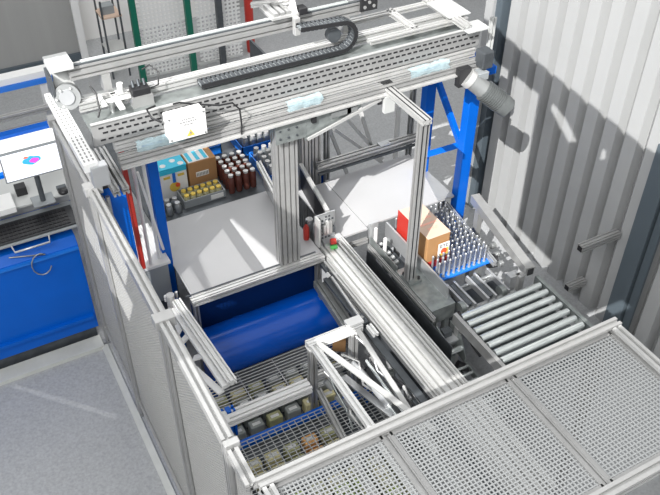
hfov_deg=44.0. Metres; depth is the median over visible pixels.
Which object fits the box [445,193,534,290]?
frame
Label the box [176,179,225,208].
tray
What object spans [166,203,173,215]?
drink can
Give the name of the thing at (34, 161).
computer monitor
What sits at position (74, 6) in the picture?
trim
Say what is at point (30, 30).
wall
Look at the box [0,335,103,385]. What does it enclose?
trim
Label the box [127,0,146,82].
post
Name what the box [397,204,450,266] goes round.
carton
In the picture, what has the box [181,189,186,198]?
glass jar
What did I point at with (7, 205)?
document tray
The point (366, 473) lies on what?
pack
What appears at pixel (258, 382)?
pack
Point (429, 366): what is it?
beam
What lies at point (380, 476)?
pack
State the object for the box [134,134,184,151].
plastic wrap
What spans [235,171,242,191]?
bottle
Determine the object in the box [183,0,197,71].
post
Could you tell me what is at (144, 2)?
fence panel
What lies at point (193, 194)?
glass jar
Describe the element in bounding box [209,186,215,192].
glass jar
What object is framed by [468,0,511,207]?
trim
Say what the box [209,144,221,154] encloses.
crate
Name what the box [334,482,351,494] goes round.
pack
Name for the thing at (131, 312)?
fence
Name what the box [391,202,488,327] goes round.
conveyor
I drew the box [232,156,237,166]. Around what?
bottle
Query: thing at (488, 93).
motor
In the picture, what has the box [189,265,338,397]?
trough
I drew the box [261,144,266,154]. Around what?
bottle
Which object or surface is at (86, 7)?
wall
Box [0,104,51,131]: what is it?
guard rail
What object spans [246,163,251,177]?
bottle
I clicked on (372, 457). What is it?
pack
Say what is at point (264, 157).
bottle
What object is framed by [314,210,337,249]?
valve
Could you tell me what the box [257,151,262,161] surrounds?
bottle
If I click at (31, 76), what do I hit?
beam
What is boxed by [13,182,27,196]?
power adapter
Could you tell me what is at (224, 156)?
bottle
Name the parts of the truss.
leg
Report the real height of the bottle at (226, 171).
0.178 m
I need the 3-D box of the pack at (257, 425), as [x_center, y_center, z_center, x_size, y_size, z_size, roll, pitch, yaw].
[-0.517,1.269,5.755,0.110,0.108,0.073,-19,44,-21]
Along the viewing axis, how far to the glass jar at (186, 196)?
6.65 m
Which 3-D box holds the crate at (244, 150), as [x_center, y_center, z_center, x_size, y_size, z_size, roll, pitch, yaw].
[-0.670,-1.028,7.441,0.460,0.090,0.415,-19,44,-21]
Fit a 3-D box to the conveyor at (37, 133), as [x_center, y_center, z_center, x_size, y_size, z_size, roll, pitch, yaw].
[-3.607,-0.077,6.887,3.150,1.130,0.650,-19,44,-21]
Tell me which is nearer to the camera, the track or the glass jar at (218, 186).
the track
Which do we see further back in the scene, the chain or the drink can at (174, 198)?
the drink can at (174, 198)
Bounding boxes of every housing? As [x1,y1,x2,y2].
[0,203,97,368]
[367,220,454,328]
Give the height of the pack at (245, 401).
0.108 m
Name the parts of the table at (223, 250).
leg, leg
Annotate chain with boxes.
[197,16,358,88]
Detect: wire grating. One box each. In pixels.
[208,342,366,408]
[240,389,451,494]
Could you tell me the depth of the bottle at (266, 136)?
7.29 m
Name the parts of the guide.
guide plate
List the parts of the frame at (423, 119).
arm, foot plate, post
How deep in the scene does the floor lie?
6.42 m
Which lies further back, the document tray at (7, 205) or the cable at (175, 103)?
the document tray at (7, 205)
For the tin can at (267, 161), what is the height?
0.148 m
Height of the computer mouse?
0.034 m
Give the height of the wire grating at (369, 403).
0.423 m
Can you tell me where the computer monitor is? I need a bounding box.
[0,140,61,207]
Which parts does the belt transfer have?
plate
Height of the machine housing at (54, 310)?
1.080 m
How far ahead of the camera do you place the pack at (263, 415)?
5.85 m
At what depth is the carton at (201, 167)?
6.78 m
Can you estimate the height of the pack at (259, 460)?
0.108 m
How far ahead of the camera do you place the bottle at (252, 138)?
7.24 m
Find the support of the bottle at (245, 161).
on the rack
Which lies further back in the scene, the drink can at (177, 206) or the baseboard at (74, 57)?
the baseboard at (74, 57)
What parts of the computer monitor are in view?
casing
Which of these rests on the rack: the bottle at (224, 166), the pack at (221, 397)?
the bottle at (224, 166)
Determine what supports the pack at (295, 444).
on the shelf at (298, 366)
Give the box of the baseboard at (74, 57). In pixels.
[0,52,81,73]
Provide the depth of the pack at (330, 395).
5.93 m
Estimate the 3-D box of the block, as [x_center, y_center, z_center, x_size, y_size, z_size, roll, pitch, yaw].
[-1.115,-0.977,4.924,0.205,0.213,0.105,-19,44,-21]
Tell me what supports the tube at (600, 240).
attached to the wall at (570, 163)
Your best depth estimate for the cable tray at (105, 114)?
5.19 m
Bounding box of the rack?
[104,115,322,297]
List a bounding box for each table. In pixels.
[151,191,324,372]
[299,154,453,238]
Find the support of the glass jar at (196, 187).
in the tray at (209, 197)
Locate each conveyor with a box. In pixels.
[0,121,69,200]
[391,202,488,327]
[452,275,597,421]
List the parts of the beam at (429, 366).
plate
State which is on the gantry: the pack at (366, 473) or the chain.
the chain
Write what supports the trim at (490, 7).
attached to the wall at (570, 163)
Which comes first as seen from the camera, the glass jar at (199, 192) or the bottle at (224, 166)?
the glass jar at (199, 192)
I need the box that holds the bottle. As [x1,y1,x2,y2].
[303,220,308,240]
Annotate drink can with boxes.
[164,198,169,210]
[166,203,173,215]
[171,196,177,208]
[174,201,181,213]
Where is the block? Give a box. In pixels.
[128,64,158,108]
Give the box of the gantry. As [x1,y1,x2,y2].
[44,0,493,347]
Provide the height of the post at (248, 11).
0.950 m
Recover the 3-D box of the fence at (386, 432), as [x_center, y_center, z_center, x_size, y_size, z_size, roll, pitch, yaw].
[0.718,1.666,4.107,1.950,2.140,0.750,-19,44,-21]
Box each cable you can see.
[146,105,161,122]
[173,102,241,134]
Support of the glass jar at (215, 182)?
in the tray at (209, 197)
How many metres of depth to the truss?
7.43 m
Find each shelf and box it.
[0,169,76,274]
[212,351,415,494]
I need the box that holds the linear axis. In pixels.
[42,0,377,91]
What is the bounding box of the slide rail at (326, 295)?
[313,263,478,494]
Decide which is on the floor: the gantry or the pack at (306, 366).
the gantry
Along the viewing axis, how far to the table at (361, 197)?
6.77 m
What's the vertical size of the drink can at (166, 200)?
0.098 m
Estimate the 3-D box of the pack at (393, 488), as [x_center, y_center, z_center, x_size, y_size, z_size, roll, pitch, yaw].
[0.423,1.622,5.351,0.110,0.108,0.073,-19,44,-21]
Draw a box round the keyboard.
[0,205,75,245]
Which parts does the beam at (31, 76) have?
post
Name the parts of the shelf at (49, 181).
handle, shelf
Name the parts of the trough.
panel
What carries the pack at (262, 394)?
on the shelf at (298, 366)
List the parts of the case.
blue stem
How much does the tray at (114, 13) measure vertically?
0.020 m
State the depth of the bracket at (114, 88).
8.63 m
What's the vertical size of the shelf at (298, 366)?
0.238 m
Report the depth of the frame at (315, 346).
5.46 m
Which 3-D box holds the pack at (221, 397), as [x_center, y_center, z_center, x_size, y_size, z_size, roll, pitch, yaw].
[-0.793,1.132,5.913,0.110,0.108,0.073,-19,44,-21]
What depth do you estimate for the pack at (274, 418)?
5.77 m
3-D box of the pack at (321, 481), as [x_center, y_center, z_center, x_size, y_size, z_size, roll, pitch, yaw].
[-0.082,1.603,5.369,0.110,0.108,0.073,-19,44,-21]
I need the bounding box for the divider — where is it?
[279,433,421,494]
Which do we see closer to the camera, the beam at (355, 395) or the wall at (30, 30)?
the beam at (355, 395)
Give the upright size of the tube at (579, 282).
0.060 m
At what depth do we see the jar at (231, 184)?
6.77 m
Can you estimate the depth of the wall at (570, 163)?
6.57 m
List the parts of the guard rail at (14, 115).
rail, rail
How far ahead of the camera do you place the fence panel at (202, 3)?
10.01 m
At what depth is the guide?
6.55 m
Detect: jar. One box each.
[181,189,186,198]
[184,194,189,200]
[187,187,192,198]
[190,192,196,198]
[194,185,199,195]
[197,190,202,196]
[200,183,205,192]
[203,188,208,195]
[206,181,211,192]
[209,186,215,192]
[213,180,217,189]
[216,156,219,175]
[216,184,221,191]
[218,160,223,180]
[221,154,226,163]
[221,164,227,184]
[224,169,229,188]
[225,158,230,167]
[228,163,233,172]
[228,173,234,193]
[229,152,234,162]
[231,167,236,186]
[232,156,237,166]
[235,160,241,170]
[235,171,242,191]
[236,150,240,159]
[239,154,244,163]
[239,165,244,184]
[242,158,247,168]
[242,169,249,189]
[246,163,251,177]
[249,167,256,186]
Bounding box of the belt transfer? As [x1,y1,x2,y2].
[447,268,515,326]
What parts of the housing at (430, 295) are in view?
plate, leg, edge rail, leg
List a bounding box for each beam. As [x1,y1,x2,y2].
[0,64,52,114]
[201,378,312,432]
[240,387,373,449]
[320,233,556,494]
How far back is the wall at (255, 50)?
7.40 m
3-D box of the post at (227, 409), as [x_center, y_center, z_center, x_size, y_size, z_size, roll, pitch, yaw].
[-0.685,1.312,5.664,0.090,0.600,0.050,-19,44,-21]
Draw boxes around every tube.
[564,276,586,292]
[577,229,620,253]
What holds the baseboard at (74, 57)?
attached to the wall at (30, 30)
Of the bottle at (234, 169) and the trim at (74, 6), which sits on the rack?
the bottle at (234, 169)
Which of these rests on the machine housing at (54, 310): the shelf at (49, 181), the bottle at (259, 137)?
the shelf at (49, 181)
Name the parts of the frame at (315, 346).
rail, rail, rail, corner plate, rail, piston rod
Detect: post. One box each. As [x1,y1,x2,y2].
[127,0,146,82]
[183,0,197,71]
[214,0,226,64]
[220,404,237,435]
[244,0,254,52]
[270,97,394,265]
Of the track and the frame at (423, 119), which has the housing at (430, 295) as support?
the frame at (423, 119)
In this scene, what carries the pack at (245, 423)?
on the shelf at (298, 366)
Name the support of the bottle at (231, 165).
on the rack
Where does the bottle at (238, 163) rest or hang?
on the rack
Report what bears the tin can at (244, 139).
in the crate at (244, 150)
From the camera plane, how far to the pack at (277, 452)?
5.53 m
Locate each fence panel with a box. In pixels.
[135,0,189,77]
[194,0,242,65]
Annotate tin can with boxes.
[242,136,248,146]
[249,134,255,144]
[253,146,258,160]
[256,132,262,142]
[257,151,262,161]
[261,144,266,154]
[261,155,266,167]
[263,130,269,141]
[264,148,270,158]
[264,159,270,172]
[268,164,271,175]
[305,217,313,231]
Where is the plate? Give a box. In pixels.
[299,163,329,214]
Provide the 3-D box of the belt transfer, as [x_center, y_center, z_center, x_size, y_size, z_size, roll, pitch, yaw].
[1.115,0.593,6.395,0.560,0.805,0.300,-19,44,-21]
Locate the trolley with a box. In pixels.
[93,0,130,79]
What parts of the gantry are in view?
slotted cross bracket, cross arm, cross arm, rail, rail, short rail, plate, plate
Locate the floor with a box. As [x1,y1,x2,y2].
[0,0,659,494]
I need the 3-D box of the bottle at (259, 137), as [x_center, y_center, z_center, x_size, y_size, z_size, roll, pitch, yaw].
[-0.627,-0.960,7.302,0.058,0.148,0.056,-19,44,-21]
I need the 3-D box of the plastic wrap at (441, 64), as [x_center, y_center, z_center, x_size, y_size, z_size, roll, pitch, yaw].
[0.675,-1.224,5.580,0.339,0.076,0.039,-19,44,-21]
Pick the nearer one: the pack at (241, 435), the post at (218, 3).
the pack at (241, 435)
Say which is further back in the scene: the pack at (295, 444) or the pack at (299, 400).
the pack at (299, 400)
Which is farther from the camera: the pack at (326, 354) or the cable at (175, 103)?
the pack at (326, 354)
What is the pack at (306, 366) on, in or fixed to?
on the shelf at (298, 366)
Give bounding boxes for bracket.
[436,311,481,371]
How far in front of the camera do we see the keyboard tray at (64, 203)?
6.13 m
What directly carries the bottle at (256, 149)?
in the crate at (252, 160)
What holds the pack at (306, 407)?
on the shelf at (298, 366)
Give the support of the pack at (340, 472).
on the shelf at (298, 366)
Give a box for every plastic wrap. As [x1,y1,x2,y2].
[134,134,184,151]
[286,92,323,111]
[408,59,449,78]
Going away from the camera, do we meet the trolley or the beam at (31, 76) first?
the beam at (31, 76)
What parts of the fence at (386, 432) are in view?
rail, panel, panel, post, panel, rail, rail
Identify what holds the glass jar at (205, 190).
in the tray at (209, 197)
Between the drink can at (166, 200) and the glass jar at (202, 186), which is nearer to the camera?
the drink can at (166, 200)
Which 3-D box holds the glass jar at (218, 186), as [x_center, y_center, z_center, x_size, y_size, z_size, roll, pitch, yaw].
[-0.922,-0.480,6.783,0.050,0.087,0.049,-19,44,-21]
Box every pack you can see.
[215,395,228,407]
[230,388,245,406]
[234,425,246,439]
[236,397,250,405]
[243,415,258,427]
[247,457,262,474]
[248,381,264,398]
[248,417,264,435]
[254,390,267,398]
[261,408,276,419]
[264,449,281,469]
[266,374,281,391]
[266,410,283,427]
[272,382,285,391]
[279,400,294,411]
[283,366,298,384]
[283,440,300,461]
[284,402,300,419]
[289,375,303,384]
[297,395,307,404]
[300,360,307,377]
[301,432,318,452]
[302,397,318,412]
[308,481,326,494]
[317,354,332,368]
[318,378,327,390]
[319,425,336,444]
[320,389,335,404]
[328,472,345,493]
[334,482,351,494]
[347,466,357,481]
[353,473,369,492]
[365,457,381,473]
[371,465,388,484]
[378,475,395,494]
[385,486,402,494]
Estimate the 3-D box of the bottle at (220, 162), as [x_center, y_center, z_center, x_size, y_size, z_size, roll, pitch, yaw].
[-0.920,-0.655,6.935,0.056,0.178,0.055,-19,44,-21]
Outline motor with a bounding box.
[454,16,514,116]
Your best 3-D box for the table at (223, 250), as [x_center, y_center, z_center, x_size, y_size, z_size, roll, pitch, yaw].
[-0.746,0.315,6.587,1.080,0.957,0.970,-19,44,-21]
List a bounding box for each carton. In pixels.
[180,147,217,186]
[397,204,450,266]
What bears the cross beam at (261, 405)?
on the floor
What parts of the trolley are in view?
post, post, post, post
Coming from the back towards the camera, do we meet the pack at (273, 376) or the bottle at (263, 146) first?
the bottle at (263, 146)
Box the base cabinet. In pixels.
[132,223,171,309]
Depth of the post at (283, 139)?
5.54 m
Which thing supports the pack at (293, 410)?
on the shelf at (298, 366)
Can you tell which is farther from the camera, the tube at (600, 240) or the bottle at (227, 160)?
the bottle at (227, 160)
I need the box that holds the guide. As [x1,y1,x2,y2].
[256,160,273,205]
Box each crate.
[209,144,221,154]
[230,139,269,155]
[248,147,271,180]
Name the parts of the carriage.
arm, plate, plate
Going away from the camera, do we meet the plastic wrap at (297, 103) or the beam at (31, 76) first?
the plastic wrap at (297, 103)
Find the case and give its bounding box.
[157,155,187,199]
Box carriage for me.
[250,0,307,35]
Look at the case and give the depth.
6.67 m
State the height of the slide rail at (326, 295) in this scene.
0.925 m
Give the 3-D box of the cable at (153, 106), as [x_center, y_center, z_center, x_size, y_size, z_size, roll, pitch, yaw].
[-1.024,-0.770,4.734,0.070,0.083,0.103,-19,44,-21]
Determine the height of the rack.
0.900 m
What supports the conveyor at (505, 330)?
on the floor
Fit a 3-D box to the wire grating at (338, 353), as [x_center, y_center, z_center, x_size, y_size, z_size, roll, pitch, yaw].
[-0.339,1.103,6.078,1.164,0.424,0.424,-19,44,-21]
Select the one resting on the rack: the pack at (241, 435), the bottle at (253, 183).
the bottle at (253, 183)
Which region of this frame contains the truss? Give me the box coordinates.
[297,104,400,173]
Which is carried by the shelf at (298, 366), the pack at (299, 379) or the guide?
the pack at (299, 379)
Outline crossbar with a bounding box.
[297,89,416,249]
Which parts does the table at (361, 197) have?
leg, leg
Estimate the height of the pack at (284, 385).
0.108 m
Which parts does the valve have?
plate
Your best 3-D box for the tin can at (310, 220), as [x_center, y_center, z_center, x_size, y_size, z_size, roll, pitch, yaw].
[-0.159,-0.182,6.362,0.064,0.109,0.062,-19,44,-21]
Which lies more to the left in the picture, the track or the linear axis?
the linear axis
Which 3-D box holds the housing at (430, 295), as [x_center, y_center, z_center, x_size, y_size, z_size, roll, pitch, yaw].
[0.606,0.441,6.418,0.225,1.000,0.970,-19,44,-21]
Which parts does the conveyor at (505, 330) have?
leg, rail, leg, rail, leg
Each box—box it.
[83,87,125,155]
[162,103,207,142]
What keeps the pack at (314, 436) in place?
on the shelf at (298, 366)
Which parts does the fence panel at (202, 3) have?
rail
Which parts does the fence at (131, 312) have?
post, fence panel, post, fence panel, post, fence panel, post, corner rail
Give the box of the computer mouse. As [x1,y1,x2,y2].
[56,184,67,194]
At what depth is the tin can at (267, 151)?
7.06 m
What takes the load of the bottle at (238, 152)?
on the rack
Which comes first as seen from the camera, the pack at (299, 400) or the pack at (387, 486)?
the pack at (387, 486)
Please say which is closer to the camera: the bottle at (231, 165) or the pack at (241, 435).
the pack at (241, 435)
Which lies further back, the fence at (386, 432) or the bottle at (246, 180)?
the bottle at (246, 180)
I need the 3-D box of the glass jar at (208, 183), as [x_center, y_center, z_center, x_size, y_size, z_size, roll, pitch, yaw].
[-1.005,-0.503,6.809,0.050,0.087,0.049,-19,44,-21]
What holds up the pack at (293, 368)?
on the shelf at (298, 366)
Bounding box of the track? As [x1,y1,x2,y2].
[457,360,512,419]
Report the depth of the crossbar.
6.92 m
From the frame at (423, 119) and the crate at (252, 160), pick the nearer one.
the frame at (423, 119)
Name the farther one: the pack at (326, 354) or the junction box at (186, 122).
the pack at (326, 354)
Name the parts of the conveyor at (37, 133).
rail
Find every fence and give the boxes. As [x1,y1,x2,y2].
[46,114,256,494]
[256,317,659,494]
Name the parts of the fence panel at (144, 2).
rail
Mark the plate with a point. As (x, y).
(307, 185)
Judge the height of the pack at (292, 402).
0.108 m
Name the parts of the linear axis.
guide rail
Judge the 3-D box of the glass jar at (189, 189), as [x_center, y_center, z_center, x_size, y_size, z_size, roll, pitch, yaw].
[-1.152,-0.451,6.747,0.050,0.087,0.049,-19,44,-21]
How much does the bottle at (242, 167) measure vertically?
0.178 m
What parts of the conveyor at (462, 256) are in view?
leg, leg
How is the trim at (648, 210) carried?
attached to the wall at (570, 163)
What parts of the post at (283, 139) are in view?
post, gusset plate, hanger plate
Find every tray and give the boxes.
[0,192,16,216]
[0,201,76,249]
[81,25,460,132]
[95,5,121,19]
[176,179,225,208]
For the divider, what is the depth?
5.54 m
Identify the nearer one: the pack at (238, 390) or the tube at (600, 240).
the pack at (238, 390)
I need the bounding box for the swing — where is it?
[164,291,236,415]
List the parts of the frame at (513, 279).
rail, leg, mounting plate, leg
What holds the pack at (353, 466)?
on the shelf at (298, 366)
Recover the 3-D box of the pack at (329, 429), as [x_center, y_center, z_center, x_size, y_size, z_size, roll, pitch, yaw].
[-0.013,1.310,5.713,0.110,0.108,0.073,-19,44,-21]
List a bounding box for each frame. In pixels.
[305,315,437,494]
[378,79,431,285]
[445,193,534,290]
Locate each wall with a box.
[0,0,79,68]
[78,0,263,39]
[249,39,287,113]
[481,0,659,358]
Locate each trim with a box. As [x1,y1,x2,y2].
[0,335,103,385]
[69,0,88,58]
[102,344,175,494]
[465,0,496,204]
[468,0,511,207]
[602,144,659,321]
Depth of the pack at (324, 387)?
6.00 m
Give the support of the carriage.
on the linear axis
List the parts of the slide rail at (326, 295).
tip plate, dark rail, rail, rod, rail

